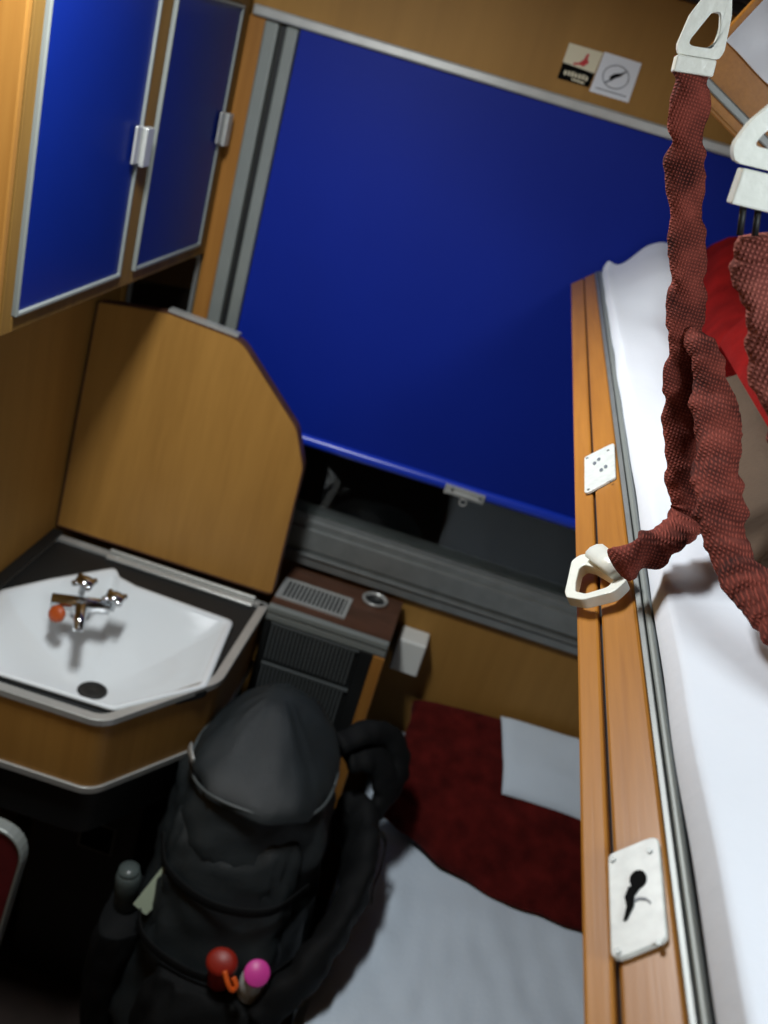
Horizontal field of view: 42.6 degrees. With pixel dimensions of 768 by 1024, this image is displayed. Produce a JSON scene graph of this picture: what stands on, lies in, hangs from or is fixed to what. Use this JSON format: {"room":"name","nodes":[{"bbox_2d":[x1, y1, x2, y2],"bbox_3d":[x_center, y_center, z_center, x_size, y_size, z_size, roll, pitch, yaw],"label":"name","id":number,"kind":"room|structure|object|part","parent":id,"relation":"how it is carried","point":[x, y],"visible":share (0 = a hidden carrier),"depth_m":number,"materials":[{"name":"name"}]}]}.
{"room":"train carriage","nodes":[
{"label":"train carriage","id":0,"kind":"room"},
{"bbox_2d":[0,287,121,809],"bbox_3d":[-0.846,0.318,0.706,0.060,2.120,2.970,18,24,3],"label":"wall","id":1,"kind":"structure","parent":0,"point":[42,362],"depth_m":1.74,"materials":[{"name":"brown wood"}]},
{"bbox_2d":[0,817,27,944],"bbox_3d":[-0.748,0.741,1.547,0.301,0.738,0.062,18,24,3],"label":"seat","id":2,"kind":"object","parent":1,"relation":"attached to","point":[13,842],"visible":1,"depth_m":1.42,"materials":[{"name":"grey paint"}]},
{"bbox_2d":[0,833,17,921],"bbox_3d":[-0.681,0.549,1.461,0.272,0.286,0.044,18,24,3],"label":"cushion","id":3,"kind":"object","parent":2,"relation":"on","point":[8,841],"depth_m":1.42,"materials":[{"name":"red fabric"}]},
{"bbox_2d":[0,0,253,335],"bbox_3d":[-0.371,-0.665,1.361,0.164,0.696,0.740,18,24,3],"label":"upper cabinet","id":4,"kind":"object","parent":1,"relation":"attached to","point":[116,117],"visible":1,"depth_m":1.29,"materials":[{"name":"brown wood"}]},
{"bbox_3d":[-0.441,-0.530,1.030,0.149,0.696,0.011,18,24,3],"label":"panel","id":5,"kind":"part","parent":4,"relation":"part of","materials":[{"name":"brown wood"}]},
{"bbox_3d":[-0.427,-0.284,1.331,0.005,0.019,0.305,18,24,3],"label":"rail","id":6,"kind":"part","parent":4,"relation":"part of","materials":[{"name":"brown wood"}]},
{"bbox_3d":[-0.370,-0.468,1.243,0.010,0.401,0.303,18,24,3],"label":"door frame","id":7,"kind":"part","parent":4,"relation":"part of","materials":[{"name":"grey paint"}]},
{"bbox_3d":[-0.372,-0.468,1.244,0.006,0.393,0.295,18,24,3],"label":"door","id":8,"kind":"part","parent":4,"relation":"part of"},
{"bbox_3d":[-0.338,-0.511,1.379,0.009,0.056,0.050,18,24,3],"label":"handle","id":9,"kind":"part","parent":4,"relation":"part of","materials":[{"name":"metal"}]},
{"bbox_3d":[-0.367,-0.417,1.650,0.005,0.019,0.297,18,24,3],"label":"rail","id":10,"kind":"part","parent":4,"relation":"part of","materials":[{"name":"brown wood"}]},
{"bbox_3d":[-0.309,-0.601,1.562,0.010,0.401,0.295,18,24,3],"label":"door frame","id":11,"kind":"part","parent":4,"relation":"part of","materials":[{"name":"grey paint"}]},
{"bbox_3d":[-0.311,-0.601,1.563,0.006,0.393,0.287,18,24,3],"label":"door","id":12,"kind":"part","parent":4,"relation":"part of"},
{"bbox_3d":[-0.274,-0.656,1.689,0.009,0.056,0.050,18,24,3],"label":"handle","id":13,"kind":"part","parent":4,"relation":"part of","materials":[{"name":"metal"}]},
{"bbox_2d":[0,829,328,1023],"bbox_3d":[-0.374,1.510,1.113,1.732,0.050,3.050,18,24,3],"label":"floor","id":14,"kind":"structure","parent":0,"point":[27,996],"depth_m":1.99,"materials":[{"name":"black"}]},
{"bbox_2d":[0,808,29,831],"bbox_3d":[-0.806,0.716,2.097,0.080,0.332,0.605,18,24,3],"label":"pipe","id":15,"kind":"object","parent":14,"relation":"on","point":[21,821],"visible":0.11,"depth_m":2.04,"materials":[{"name":"black"}]},
{"bbox_2d":[0,299,305,987],"bbox_3d":[-0.521,0.340,1.817,0.455,1.334,0.553,18,24,3],"label":"washbasin","id":16,"kind":"object","parent":14,"relation":"on","point":[185,451],"visible":0.98,"depth_m":1.83,"materials":[{"name":"brown wood"}]},
{"bbox_2d":[0,568,231,712],"bbox_3d":[-0.493,0.252,1.723,0.410,0.112,0.394,18,24,3],"label":"basin","id":17,"kind":"object","parent":16,"relation":"in","point":[159,651],"depth_m":1.75,"materials":[{"name":"ceramic"}]},
{"bbox_2d":[48,573,127,631],"bbox_3d":[-0.521,0.163,1.703,0.120,0.061,0.119,18,24,3],"label":"tap","id":18,"kind":"object","parent":17,"relation":"on","point":[81,606],"depth_m":1.71,"materials":[{"name":"silver metal"}]},
{"bbox_3d":[-0.517,0.324,1.772,0.454,0.012,0.483,18,24,3],"label":"trim","id":19,"kind":"part","parent":16,"relation":"part of","materials":[{"name":"metal"}]},
{"bbox_2d":[0,541,256,713],"bbox_3d":[-0.484,0.211,1.719,0.419,0.014,0.448,18,24,3],"label":"countertop","id":20,"kind":"structure","parent":16,"relation":"on","point":[60,559],"depth_m":1.87,"materials":[{"name":"white ceramic"}]},
{"bbox_3d":[-0.482,0.205,1.716,0.454,0.012,0.483,18,24,3],"label":"edge trim","id":21,"kind":"part","parent":16,"relation":"part of","materials":[{"name":"metal"}]},
{"bbox_3d":[-0.366,-0.122,1.866,0.447,0.470,0.059,18,24,3],"label":"lid","id":22,"kind":"part","parent":16,"relation":"part of","materials":[{"name":"brown wood"}]},
{"bbox_2d":[79,682,410,1023],"bbox_3d":[-0.268,0.734,1.755,0.460,0.806,0.501,18,24,3],"label":"backpack","id":23,"kind":"object","parent":14,"relation":"on","point":[249,823],"visible":0.93,"depth_m":1.60,"materials":[{"name":"black fabric"}]},
{"bbox_2d":[114,860,141,913],"bbox_3d":[-0.437,0.640,1.682,0.047,0.096,0.049,18,24,3],"label":"bottle","id":24,"kind":"object","parent":23,"relation":"on","point":[128,878],"visible":0.97,"depth_m":1.66,"materials":[{"name":"grey plastic"}]},
{"bbox_2d":[133,867,163,914],"bbox_3d":[-0.363,0.605,1.612,0.074,0.134,0.023,3,28,-28],"label":"leaflet","id":25,"kind":"object","parent":23,"relation":"in","point":[144,901],"visible":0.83,"depth_m":1.62,"materials":[{"name":"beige paper"}]},
{"bbox_3d":[-0.265,0.641,1.613,0.245,0.250,0.150,18,24,3],"label":"panel","id":26,"kind":"part","parent":23,"relation":"part of","materials":[{"name":"black fabric"}]},
{"bbox_2d":[206,947,238,992],"bbox_3d":[-0.259,0.730,1.552,0.052,0.083,0.077,9,25,-16],"label":"flask","id":27,"kind":"object","parent":23,"relation":"on","point":[221,962],"visible":1,"depth_m":1.54,"materials":[{"name":"red plastic"}]},
{"bbox_3d":[-0.239,0.727,1.526,0.033,0.027,0.017,32,29,30],"label":"cord","id":28,"kind":"part","parent":27,"relation":"part of","materials":[{"name":"orange plastic"}]},
{"bbox_2d":[237,959,269,1004],"bbox_3d":[-0.205,0.739,1.556,0.046,0.094,0.062,18,24,3],"label":"bottle","id":29,"kind":"object","parent":23,"relation":"on","point":[255,976],"visible":0.98,"depth_m":1.53,"materials":[{"name":"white plastic"}]},
{"bbox_3d":[-0.187,0.392,1.663,0.246,0.089,0.293,18,24,3],"label":"lid","id":30,"kind":"part","parent":23,"relation":"part of","materials":[{"name":"black fabric"}]},
{"bbox_2d":[247,566,402,808],"bbox_3d":[-0.202,0.555,2.130,0.243,0.867,0.183,18,24,3],"label":"base cabinet","id":31,"kind":"object","parent":14,"relation":"on","point":[327,638],"visible":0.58,"depth_m":1.92,"materials":[{"name":"brown wood"}]},
{"bbox_2d":[256,621,359,723],"bbox_3d":[-0.183,0.411,1.971,0.178,0.398,0.005,18,24,3],"label":"grille","id":32,"kind":"object","parent":31,"relation":"attached to","point":[325,666],"depth_m":1.92,"materials":[{"name":"grey metal"}]},
{"bbox_3d":[-0.225,0.574,2.048,0.219,0.769,0.006,18,24,3],"label":"frame","id":33,"kind":"part","parent":31,"relation":"part of","materials":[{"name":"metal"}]},
{"bbox_2d":[275,577,352,618],"bbox_3d":[-0.137,0.170,1.947,0.142,0.004,0.080,18,24,3],"label":"grille","id":34,"kind":"object","parent":31,"relation":"attached to","point":[294,592],"depth_m":1.94,"materials":[{"name":"grey metal"}]},
{"bbox_3d":[-0.109,0.226,1.883,0.242,0.033,0.015,18,24,3],"label":"trim","id":35,"kind":"part","parent":31,"relation":"part of","materials":[{"name":"grey paint"}]},
{"bbox_3d":[-0.117,0.638,2.054,0.023,0.829,0.008,18,24,3],"label":"corner post","id":36,"kind":"part","parent":31,"relation":"part of","materials":[{"name":"brown wood"}]},
{"bbox_3d":[-0.019,0.180,2.001,0.039,0.002,0.039,18,24,3],"label":"ring lid","id":37,"kind":"part","parent":31,"relation":"part of","materials":[{"name":"metal"}]},
{"bbox_3d":[0.054,1.395,1.035,0.779,0.440,2.745,18,24,3],"label":"lower berth","id":38,"kind":"object","parent":14,"relation":"on","visible":0},
{"bbox_2d":[291,776,583,1023],"bbox_3d":[0.101,1.213,0.956,0.787,0.107,2.715,18,24,3],"label":"bedsheet","id":39,"kind":"object","parent":38,"relation":"on","point":[430,947],"visible":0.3,"depth_m":1.75,"materials":[{"name":"grey fabric"}]},
{"bbox_2d":[383,700,582,931],"bbox_3d":[0.355,0.627,1.984,0.705,0.202,0.320,18,24,3],"label":"blanket","id":40,"kind":"object","parent":39,"relation":"on","point":[521,854],"visible":0.41,"depth_m":1.95,"materials":[{"name":"red fabric"}]},
{"bbox_2d":[501,716,580,819],"bbox_3d":[0.416,0.547,2.024,0.395,0.089,0.160,18,24,3],"label":"towel","id":41,"kind":"object","parent":40,"relation":"on","point":[541,766],"visible":0.48,"depth_m":2.01,"materials":[{"name":"grey fabric"}]},
{"bbox_2d":[82,0,750,899],"bbox_3d":[0.159,0.018,1.976,1.532,2.120,0.125,18,24,3],"label":"wall","id":42,"kind":"structure","parent":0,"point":[467,664],"depth_m":1.65,"materials":[{"name":"brown wood"}]},
{"bbox_2d":[126,254,202,313],"bbox_3d":[-0.430,-0.401,1.888,0.129,0.225,0.011,18,24,3],"label":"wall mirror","id":43,"kind":"object","parent":42,"relation":"attached to","point":[175,286],"visible":0.39,"depth_m":1.87,"materials":[{"name":"black mirror"}]},
{"bbox_2d":[389,625,429,676],"bbox_3d":[0.053,0.290,2.057,0.061,0.078,0.060,18,24,3],"label":"box","id":44,"kind":"object","parent":42,"relation":"attached to","point":[411,645],"visible":1,"depth_m":2.03,"materials":[{"name":"white plastic"}]},
{"bbox_2d":[207,3,730,654],"bbox_3d":[0.314,-0.224,1.856,1.375,0.990,0.105,18,24,3],"label":"window","id":45,"kind":"structure","parent":42,"relation":"attached to","point":[507,570],"depth_m":1.99,"materials":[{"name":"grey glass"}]},
{"bbox_3d":[-0.285,-0.433,1.840,0.061,0.886,0.026,18,24,3],"label":"guide rail","id":46,"kind":"part","parent":45,"relation":"part of","materials":[{"name":"grey metal"}]},
{"bbox_3d":[0.210,0.166,2.042,1.350,0.102,0.098,18,24,3],"label":"sill","id":47,"kind":"part","parent":45,"relation":"part of","materials":[{"name":"grey metal"}]},
{"bbox_2d":[237,30,767,529],"bbox_3d":[0.297,-0.317,1.769,1.120,0.727,0.036,18,24,3],"label":"roller blind","id":48,"kind":"object","parent":42,"relation":"attached to","point":[425,234],"visible":0.67,"depth_m":1.76,"materials":[{"name":"blue fabric"}]},
{"bbox_3d":[0.153,-0.028,1.906,0.080,0.035,0.016,18,24,3],"label":"pull handle","id":49,"kind":"part","parent":48,"relation":"part of","materials":[{"name":"metal"}]},
{"bbox_2d":[557,43,602,86],"bbox_3d":[0.321,-0.731,1.613,0.059,0.055,0.002,18,24,3],"label":"sticker","id":50,"kind":"object","parent":42,"relation":"attached to","point":[579,65],"visible":1,"depth_m":1.61,"materials":[{"name":"black"}]},
{"bbox_2d":[589,52,641,102],"bbox_3d":[0.378,-0.711,1.610,0.067,0.062,0.002,18,24,3],"label":"sticker","id":51,"kind":"object","parent":42,"relation":"attached to","point":[615,77],"visible":1,"depth_m":1.61,"materials":[{"name":"grey paper"}]},
{"bbox_2d":[707,0,767,148],"bbox_3d":[0.411,-0.288,0.858,0.348,0.226,0.022,18,24,3],"label":"board","id":52,"kind":"object","parent":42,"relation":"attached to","point":[738,93],"visible":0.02,"depth_m":0.84,"materials":[{"name":"brown wood"}]},
{"bbox_3d":[0.382,-0.258,0.866,0.312,0.151,0.003,18,24,3],"label":"edge moulding","id":53,"kind":"part","parent":52,"relation":"part of","materials":[{"name":"brown wood"}]},
{"bbox_2d":[727,0,767,83],"bbox_3d":[0.425,-0.312,0.846,0.312,0.186,0.035,18,24,3],"label":"cloth","id":54,"kind":"object","parent":52,"relation":"on","point":[750,39],"visible":0.94,"depth_m":0.82,"materials":[{"name":"white fabric"}]},
{"bbox_3d":[0.665,0.810,0.623,0.060,2.120,2.970,18,24,3],"label":"wall","id":55,"kind":"structure","parent":0,"visible":0},
{"bbox_2d":[571,271,716,1023],"bbox_3d":[0.464,0.162,0.625,0.721,0.073,2.375,18,24,3],"label":"bunk bed frame","id":56,"kind":"structure","parent":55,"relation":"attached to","point":[645,961],"depth_m":0.45,"materials":[{"name":"brown wood"}]},
{"bbox_3d":[0.135,0.054,0.643,0.028,0.027,2.375,18,24,3],"label":"rail","id":57,"kind":"part","parent":56,"relation":"part of","materials":[{"name":"brown wood"}]},
{"bbox_3d":[0.179,-0.036,0.817,0.022,0.020,0.094,18,24,3],"label":"latch plate","id":58,"kind":"part","parent":56,"relation":"part of","materials":[{"name":"white plastic"}]},
{"bbox_2d":[593,457,606,471],"bbox_3d":[0.180,-0.040,0.820,0.007,0.008,0.035,14,25,-6],"label":"socket","id":59,"kind":"object","parent":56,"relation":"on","point":[599,463],"depth_m":0.82,"materials":[{"name":"grey plastic"}]},
{"bbox_3d":[0.096,0.146,0.376,0.018,0.016,0.058,18,24,3],"label":"latch plate","id":60,"kind":"part","parent":56,"relation":"part of","materials":[{"name":"white plastic"}]},
{"bbox_2d":[602,242,767,1023],"bbox_3d":[0.496,0.101,0.600,0.676,0.084,2.356,18,24,3],"label":"bedsheet","id":61,"kind":"object","parent":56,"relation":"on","point":[715,664],"visible":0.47,"depth_m":0.47,"materials":[{"name":"white fabric"}]},
{"bbox_2d":[702,236,767,425],"bbox_3d":[0.645,-0.143,1.104,0.581,0.110,1.020,18,24,3],"label":"blanket","id":62,"kind":"object","parent":61,"relation":"on","point":[725,320],"visible":0.38,"depth_m":1.18,"materials":[{"name":"red fabric"}]},
{"bbox_2d":[726,374,767,567],"bbox_3d":[0.542,0.032,0.746,0.628,0.026,0.520,18,24,3],"label":"blanket","id":63,"kind":"object","parent":61,"relation":"on","point":[753,463],"visible":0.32,"depth_m":0.68,"materials":[{"name":"beige fabric"}]},
{"bbox_3d":[0.489,0.153,0.620,0.672,0.031,2.360,18,24,3],"label":"mattress","id":64,"kind":"part","parent":56,"relation":"part of","materials":[{"name":"white fabric"}]},
{"bbox_3d":[0.193,-0.383,0.216,1.732,0.050,3.050,18,24,3],"label":"ceiling","id":65,"kind":"structure","parent":0,"visible":0},
{"bbox_2d":[565,0,767,645],"bbox_3d":[0.234,-0.148,0.464,0.080,0.542,0.366,7,26,-21],"label":"strap","id":66,"kind":"object","parent":65,"relation":"hanging from","point":[701,421],"visible":1,"depth_m":0.58,"materials":[{"name":"maroon woven fabric"},{"name":"white enamel"}]},
{"bbox_2d":[727,105,767,442],"bbox_3d":[0.268,-0.143,0.372,0.047,0.457,0.272,-10,36,-45],"label":"strap","id":67,"kind":"object","parent":65,"relation":"hanging from","point":[748,269],"visible":1,"depth_m":0.46,"materials":[{"name":"brown fabric"}]}
]}

